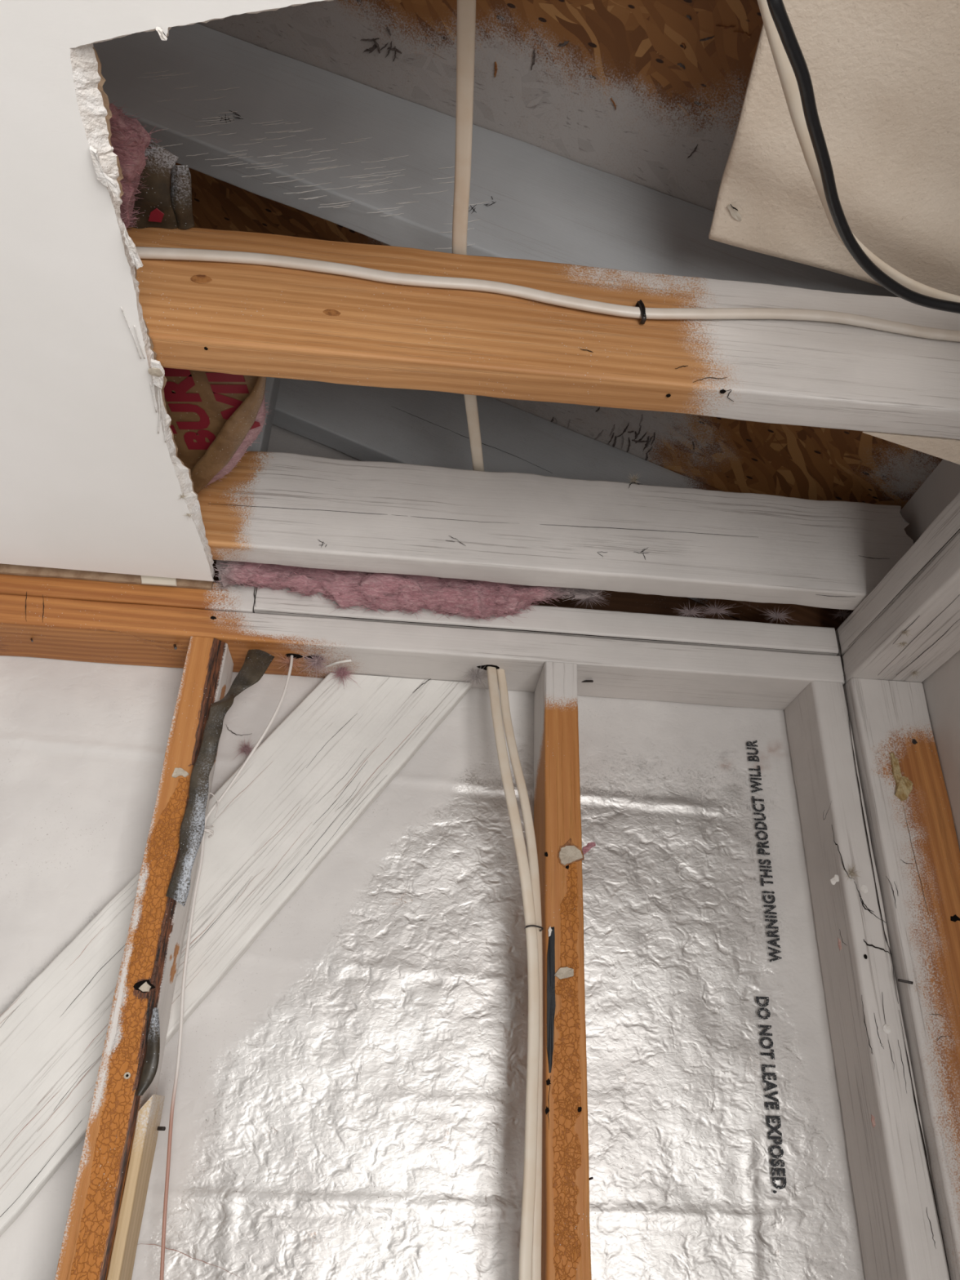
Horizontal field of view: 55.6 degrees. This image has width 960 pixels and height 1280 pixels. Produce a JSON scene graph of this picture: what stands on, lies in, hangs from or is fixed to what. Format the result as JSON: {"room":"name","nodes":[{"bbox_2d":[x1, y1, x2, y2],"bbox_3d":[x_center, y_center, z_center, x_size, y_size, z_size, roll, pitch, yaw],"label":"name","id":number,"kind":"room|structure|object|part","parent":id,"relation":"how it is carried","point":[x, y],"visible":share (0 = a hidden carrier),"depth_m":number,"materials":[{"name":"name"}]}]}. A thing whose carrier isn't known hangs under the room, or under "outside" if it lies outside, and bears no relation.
{"room":"room under renovation","nodes":[
{"label":"room under renovation","id":0,"kind":"room"},
{"bbox_2d":[0,0,333,582],"bbox_3d":[-0.458,-0.637,0.036,2.200,0.022,2.341,4,-29,-4],"label":"ceiling","id":1,"kind":"structure","parent":0,"point":[93,477],"depth_m":0.73,"materials":[{"name":"white paint"}]},
{"bbox_2d":[0,563,213,589],"bbox_3d":[-0.640,-0.089,1.052,0.653,0.014,0.006,4,-29,-4],"label":"strip","id":2,"kind":"object","parent":1,"relation":"attached to","point":[7,569],"visible":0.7,"depth_m":1.06,"materials":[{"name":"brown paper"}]},
{"bbox_3d":[-0.271,-0.223,0.760,0.013,0.002,0.010,7,-29,-9],"label":"crushed knob","id":3,"kind":"part","parent":1,"relation":"part of","materials":[{"name":"grey paper"}]},
{"bbox_2d":[140,575,176,586],"bbox_3d":[-0.376,-0.070,1.063,0.044,0.013,0.002,4,-29,-4],"label":"card shim","id":4,"kind":"object","parent":1,"relation":"attached to","point":[146,580],"visible":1,"depth_m":1.06,"materials":[{"name":"beige"}]},
{"bbox_2d":[0,655,866,1279],"bbox_3d":[-0.191,0.391,0.959,1.404,0.826,0.034,4,-29,-4],"label":"insulation","id":5,"kind":"structure","parent":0,"point":[350,1100],"depth_m":0.97,"materials":[{"name":"metal"}]},
{"bbox_2d":[212,423,740,620],"bbox_3d":[-0.562,-0.429,1.359,2.200,0.902,0.014,4,-29,-4],"label":"gable sheathing","id":6,"kind":"object","parent":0,"point":[281,440],"visible":0.02,"depth_m":1.23,"materials":[{"name":"wood"}]},
{"bbox_2d":[169,0,942,509],"bbox_3d":[-0.400,-1.113,0.427,2.300,0.951,2.360,4,-29,-4],"label":"deck","id":7,"kind":"object","parent":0,"point":[651,94],"visible":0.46,"depth_m":0.95,"materials":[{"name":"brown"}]},
{"bbox_2d":[901,458,959,849],"bbox_3d":[0.559,0.700,0.055,0.012,2.592,1.460,4,-29,-4],"label":"wall","id":8,"kind":"structure","parent":0,"point":[942,687],"depth_m":1.05,"materials":[{"name":"grey paint"}]},
{"bbox_3d":[0.093,1.411,-1.417,4.600,0.100,3.250,4,-29,-4],"label":"floor","id":9,"kind":"structure","parent":0,"visible":0},
{"bbox_2d":[54,636,233,1279],"bbox_3d":[-0.345,1.051,0.513,0.059,2.359,0.090,4,-29,-4],"label":"stud","id":10,"kind":"object","parent":9,"relation":"on","point":[150,960],"depth_m":0.85,"materials":[{"name":"orange wood"}]},
{"bbox_3d":[-0.330,1.252,0.393,0.020,1.891,0.054,4,-29,-4],"label":"furring strip","id":11,"kind":"part","parent":10,"relation":"part of","materials":[{"name":"beige wood"}]},
{"bbox_2d":[135,1007,159,1095],"bbox_3d":[-0.301,0.377,0.834,0.015,0.074,0.005,4,-29,-4],"label":"paper","id":12,"kind":"object","parent":10,"relation":"attached to","point":[151,1060],"visible":1,"depth_m":0.83,"materials":[{"name":"grey paper"}]},
{"bbox_2d":[165,648,274,906],"bbox_3d":[-0.276,0.136,0.983,0.023,0.308,0.069,-21,-36,35],"label":"strip","id":13,"kind":"object","parent":10,"relation":"attached to","point":[256,662],"visible":1,"depth_m":0.95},
{"bbox_2d":[159,654,293,1279],"bbox_3d":[-0.270,0.295,0.926,0.080,0.640,0.034,4,-29,-4],"label":"wire","id":14,"kind":"object","parent":10,"relation":"attached to","point":[206,830],"visible":0.84,"depth_m":0.91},
{"bbox_2d":[0,672,471,1236],"bbox_3d":[-0.478,0.516,0.832,0.903,1.130,0.023,4,-29,-4],"label":"diagonal brace","id":15,"kind":"object","parent":10,"relation":"attached to","point":[314,776],"visible":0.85,"depth_m":0.98,"materials":[{"name":"paint"}]},
{"bbox_2d":[231,732,255,755],"bbox_3d":[-0.274,0.127,1.069,0.031,0.037,0.032,-14,-32,26],"label":"wool wisp","id":16,"kind":"object","parent":15,"relation":"on","point":[246,749],"visible":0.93,"depth_m":1.07,"materials":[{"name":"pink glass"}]},
{"bbox_2d":[533,662,593,1279],"bbox_3d":[0.058,1.081,0.542,0.050,2.359,0.093,4,-29,-4],"label":"stud","id":17,"kind":"object","parent":9,"relation":"on","point":[566,1250],"visible":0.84,"depth_m":0.90,"materials":[{"name":"orange wood"}]},
{"bbox_2d":[0,591,844,710],"bbox_3d":[-0.417,-0.002,1.083,1.713,0.055,0.091,4,-29,-4],"label":"plate","id":18,"kind":"object","parent":17,"relation":"on","point":[31,626],"visible":0.92,"depth_m":1.08,"materials":[{"name":"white wood"}]},
{"bbox_2d":[0,573,257,613],"bbox_3d":[-0.770,-0.065,1.080,1.003,0.038,0.090,4,-29,-4],"label":"plate","id":19,"kind":"object","parent":18,"relation":"on","point":[240,599],"visible":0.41,"depth_m":1.06,"materials":[{"name":"orange wood"}]},
{"bbox_2d":[217,377,280,585],"bbox_3d":[-0.294,-0.223,1.177,0.022,0.360,0.041,4,-29,-4],"label":"post","id":20,"kind":"object","parent":19,"relation":"on","point":[272,385],"visible":0.23,"depth_m":1.21,"materials":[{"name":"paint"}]},
{"bbox_2d":[273,652,305,681],"bbox_3d":[-0.225,0.027,1.078,0.034,0.042,0.048,-19,-35,33],"label":"tuft","id":21,"kind":"object","parent":18,"relation":"attached to","point":[286,660],"visible":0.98,"depth_m":1.08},
{"bbox_2d":[297,652,337,679],"bbox_3d":[-0.194,0.026,1.078,0.053,0.051,0.050,4,-29,-4],"label":"tuft","id":22,"kind":"object","parent":18,"relation":"attached to","point":[317,661],"visible":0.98,"depth_m":1.07,"materials":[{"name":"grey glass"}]},
{"bbox_2d":[328,665,358,687],"bbox_3d":[-0.164,0.040,1.100,0.038,0.042,0.043,-10,-31,21],"label":"tuft","id":23,"kind":"object","parent":18,"relation":"attached to","point":[343,673],"visible":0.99,"depth_m":1.10,"materials":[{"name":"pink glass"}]},
{"bbox_2d":[455,662,487,692],"bbox_3d":[-0.006,0.038,1.092,0.049,0.050,0.052,10,-30,-15],"label":"tuft","id":24,"kind":"object","parent":18,"relation":"attached to","point":[476,675],"visible":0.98,"depth_m":1.09,"materials":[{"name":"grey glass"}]},
{"bbox_2d":[486,666,539,1279],"bbox_3d":[0.020,0.414,0.857,0.067,0.902,0.030,-12,-32,24],"label":"cable","id":25,"kind":"object","parent":18,"relation":"hanging from","point":[525,1269],"visible":1,"depth_m":0.89,"materials":[{"name":"white plastic"}]},
{"bbox_2d":[496,668,542,1279],"bbox_3d":[0.031,0.419,0.870,0.058,0.904,0.017,-9,-31,20],"label":"cable","id":26,"kind":"object","parent":18,"relation":"hanging from","point":[503,689],"visible":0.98,"depth_m":0.94,"materials":[{"name":"white plastic"}]},
{"bbox_2d":[253,586,838,655],"bbox_3d":[0.082,-0.004,1.136,0.710,0.040,0.090,4,-29,-4],"label":"plate","id":27,"kind":"object","parent":18,"relation":"on","point":[557,620],"visible":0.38,"depth_m":1.10,"materials":[{"name":"white painted wood"}]},
{"bbox_2d":[568,591,610,608],"bbox_3d":[0.136,-0.053,1.130,0.056,0.033,0.038,4,-29,-4],"label":"tuft","id":28,"kind":"object","parent":27,"relation":"on","point":[591,598],"visible":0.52,"depth_m":1.13,"materials":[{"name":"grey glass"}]},
{"bbox_2d":[671,600,708,617],"bbox_3d":[0.260,-0.032,1.136,0.051,0.033,0.034,4,-29,-4],"label":"tuft","id":29,"kind":"object","parent":27,"relation":"on","point":[691,611],"visible":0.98,"depth_m":1.13,"materials":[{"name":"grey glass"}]},
{"bbox_2d":[700,600,740,617],"bbox_3d":[0.300,-0.038,1.136,0.053,0.029,0.035,4,-29,-4],"label":"tuft","id":30,"kind":"object","parent":27,"relation":"on","point":[718,610],"visible":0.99,"depth_m":1.14,"materials":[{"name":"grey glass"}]},
{"bbox_2d":[759,606,792,623],"bbox_3d":[0.375,-0.029,1.144,0.052,0.031,0.034,-6,-30,14],"label":"tuft","id":31,"kind":"object","parent":27,"relation":"on","point":[775,615],"visible":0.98,"depth_m":1.14,"materials":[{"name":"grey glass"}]},
{"bbox_2d":[524,924,543,931],"bbox_3d":[0.054,0.291,0.919,0.019,0.003,0.019,4,-29,-4],"label":"staple","id":32,"kind":"object","parent":17,"relation":"attached to","point":[528,926],"visible":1,"depth_m":0.91,"materials":[{"name":"grey metal"}]},
{"bbox_2d":[582,842,595,854],"bbox_3d":[0.118,0.226,0.989,0.016,0.014,0.004,4,-29,-4],"label":"wool shred","id":33,"kind":"object","parent":17,"relation":"attached to","point":[585,849],"visible":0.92,"depth_m":0.99,"materials":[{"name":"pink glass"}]},
{"bbox_2d":[784,677,951,1279],"bbox_3d":[0.377,1.098,0.563,0.058,2.369,0.103,-1,-29,6],"label":"stud","id":34,"kind":"object","parent":9,"relation":"on","point":[900,1228],"visible":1,"depth_m":0.94,"materials":[{"name":"white painted wood"}]},
{"bbox_2d":[843,678,959,1279],"bbox_3d":[0.442,1.089,0.531,0.101,2.359,0.046,4,-29,-4],"label":"stud","id":35,"kind":"object","parent":9,"relation":"on","point":[916,851],"visible":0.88,"depth_m":0.96,"materials":[{"name":"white wood"}]},
{"bbox_2d":[840,533,959,686],"bbox_3d":[0.544,-0.257,0.558,0.091,0.046,1.429,4,-29,-4],"label":"plate","id":36,"kind":"object","parent":35,"relation":"on","point":[919,633],"visible":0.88,"depth_m":1.00,"materials":[{"name":"white painted wood"}]},
{"bbox_2d":[835,492,959,677],"bbox_3d":[0.544,-0.277,0.569,0.093,0.077,1.429,4,-29,-4],"label":"plate","id":37,"kind":"object","parent":36,"relation":"on","point":[945,527],"visible":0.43,"depth_m":0.98,"materials":[{"name":"white painted wood"}]},
{"bbox_2d":[126,226,959,439],"bbox_3d":[-0.432,-0.315,0.788,2.000,0.142,0.039,4,-29,-4],"label":"joist","id":38,"kind":"object","parent":37,"relation":"on","point":[233,318],"visible":0.85,"depth_m":0.80,"materials":[{"name":"brown wood"}]},
{"bbox_2d":[109,102,194,231],"bbox_3d":[-0.289,-0.386,0.760,0.088,0.028,0.139,4,-29,-4],"label":"faced batt","id":39,"kind":"object","parent":38,"relation":"attached to","point":[147,166],"visible":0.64,"depth_m":0.77,"materials":[{"name":"pink glass"}]},
{"bbox_2d":[452,0,484,471],"bbox_3d":[-0.012,-0.267,0.875,0.030,0.143,0.626,1,-29,2],"label":"cable","id":40,"kind":"object","parent":38,"relation":"on","point":[466,9],"visible":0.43,"depth_m":0.74,"materials":[{"name":"white plastic"}]},
{"bbox_2d":[135,246,959,342],"bbox_3d":[0.059,-0.306,0.809,0.804,0.031,0.007,4,-29,-4],"label":"cable","id":41,"kind":"object","parent":38,"relation":"attached to","point":[144,252],"visible":0.95,"depth_m":0.81,"materials":[{"name":"white plastic"}]},
{"bbox_2d":[635,299,646,324],"bbox_3d":[0.143,-0.292,0.809,0.008,0.023,0.011,4,-29,-4],"label":"staple","id":42,"kind":"object","parent":38,"relation":"attached to","point":[639,304],"visible":1,"depth_m":0.81,"materials":[{"name":"grey metal"}]},
{"bbox_2d":[708,0,959,295],"bbox_3d":[0.370,-0.443,0.678,0.353,0.042,0.494,4,-29,-4],"label":"panel","id":43,"kind":"object","parent":38,"relation":"on","point":[885,74],"visible":0.88,"depth_m":0.74,"materials":[{"name":"beige paint"}]},
{"bbox_2d":[756,0,959,302],"bbox_3d":[0.301,-0.343,0.702,0.402,0.011,0.073,25,-36,-35],"label":"loose cable","id":44,"kind":"object","parent":38,"relation":"attached to","point":[788,82],"visible":0.51,"depth_m":0.66,"materials":[{"name":"white plastic"}]},
{"bbox_2d":[766,0,959,313],"bbox_3d":[0.294,-0.331,0.683,0.379,0.020,0.068,25,-36,-35],"label":"loose cable","id":45,"kind":"object","parent":38,"relation":"hanging from","point":[777,9],"visible":1,"depth_m":0.66,"materials":[{"name":"black plastic"}]},
{"bbox_2d":[194,451,913,609],"bbox_3d":[-0.464,-0.178,1.048,1.990,0.153,0.052,4,-29,-4],"label":"joist","id":46,"kind":"object","parent":37,"relation":"on","point":[284,508],"visible":0.79,"depth_m":1.06,"materials":[{"name":"white wood"}]},
{"bbox_2d":[163,367,271,493],"bbox_3d":[-0.292,-0.213,0.942,0.156,0.030,0.280,6,-29,-8],"label":"faced batt","id":47,"kind":"object","parent":46,"relation":"attached to","point":[215,417],"visible":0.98,"depth_m":0.92,"materials":[{"name":"brown paper"}]},
{"bbox_2d":[167,413,177,433],"bbox_3d":[-0.334,-0.240,0.900,0.048,0.001,0.138,4,-29,-4],"label":"print","id":48,"kind":"object","parent":47,"relation":"on","point":[171,427],"depth_m":0.94},
{"bbox_2d":[163,367,215,449],"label":"print","id":49,"kind":"object","parent":47,"relation":"on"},
{"bbox_2d":[205,373,260,430],"bbox_3d":[-0.244,-0.244,0.888,0.047,0.001,0.139,4,-29,-4],"label":"print","id":50,"kind":"object","parent":47,"relation":"on","point":[211,377],"depth_m":0.89},
{"bbox_2d":[210,560,611,622],"bbox_3d":[-0.084,-0.062,1.077,0.487,0.090,0.054,5,-29,-5],"label":"insulation","id":51,"kind":"object","parent":46,"relation":"attached to","point":[374,591],"visible":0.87,"depth_m":1.07,"materials":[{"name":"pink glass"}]},
{"bbox_2d":[271,377,853,631],"bbox_3d":[-0.431,-0.458,1.352,1.983,0.939,0.040,4,-29,-4],"label":"rafter","id":52,"kind":"object","parent":37,"relation":"on","point":[361,423],"visible":0.26,"depth_m":1.28,"materials":[{"name":"paint"}]},
{"bbox_2d":[832,608,850,619],"bbox_3d":[0.458,-0.033,1.152,0.033,0.022,0.024,4,-29,-4],"label":"tuft","id":53,"kind":"object","parent":37,"relation":"on","point":[841,614],"visible":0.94,"depth_m":1.15,"materials":[{"name":"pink glass"}]},
{"bbox_2d":[862,431,959,464],"bbox_3d":[0.460,-0.169,0.863,0.234,0.012,0.066,4,-29,-4],"label":"board","id":54,"kind":"object","parent":37,"relation":"on","point":[948,449],"visible":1,"depth_m":0.83,"materials":[{"name":"beige paint"}]},
{"bbox_2d":[93,22,958,464],"bbox_3d":[-0.407,-0.641,1.012,1.969,0.944,0.040,4,-29,-4],"label":"rafter","id":55,"kind":"object","parent":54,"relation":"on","point":[371,162],"visible":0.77,"depth_m":0.94,"materials":[{"name":"paint"}]},
{"bbox_2d":[889,752,913,800],"bbox_3d":[0.474,0.153,1.023,0.024,0.058,0.008,4,-29,-4],"label":"lump","id":56,"kind":"object","parent":35,"relation":"attached to","point":[904,787],"visible":1,"depth_m":1.02,"materials":[{"name":"beige"}]}
]}

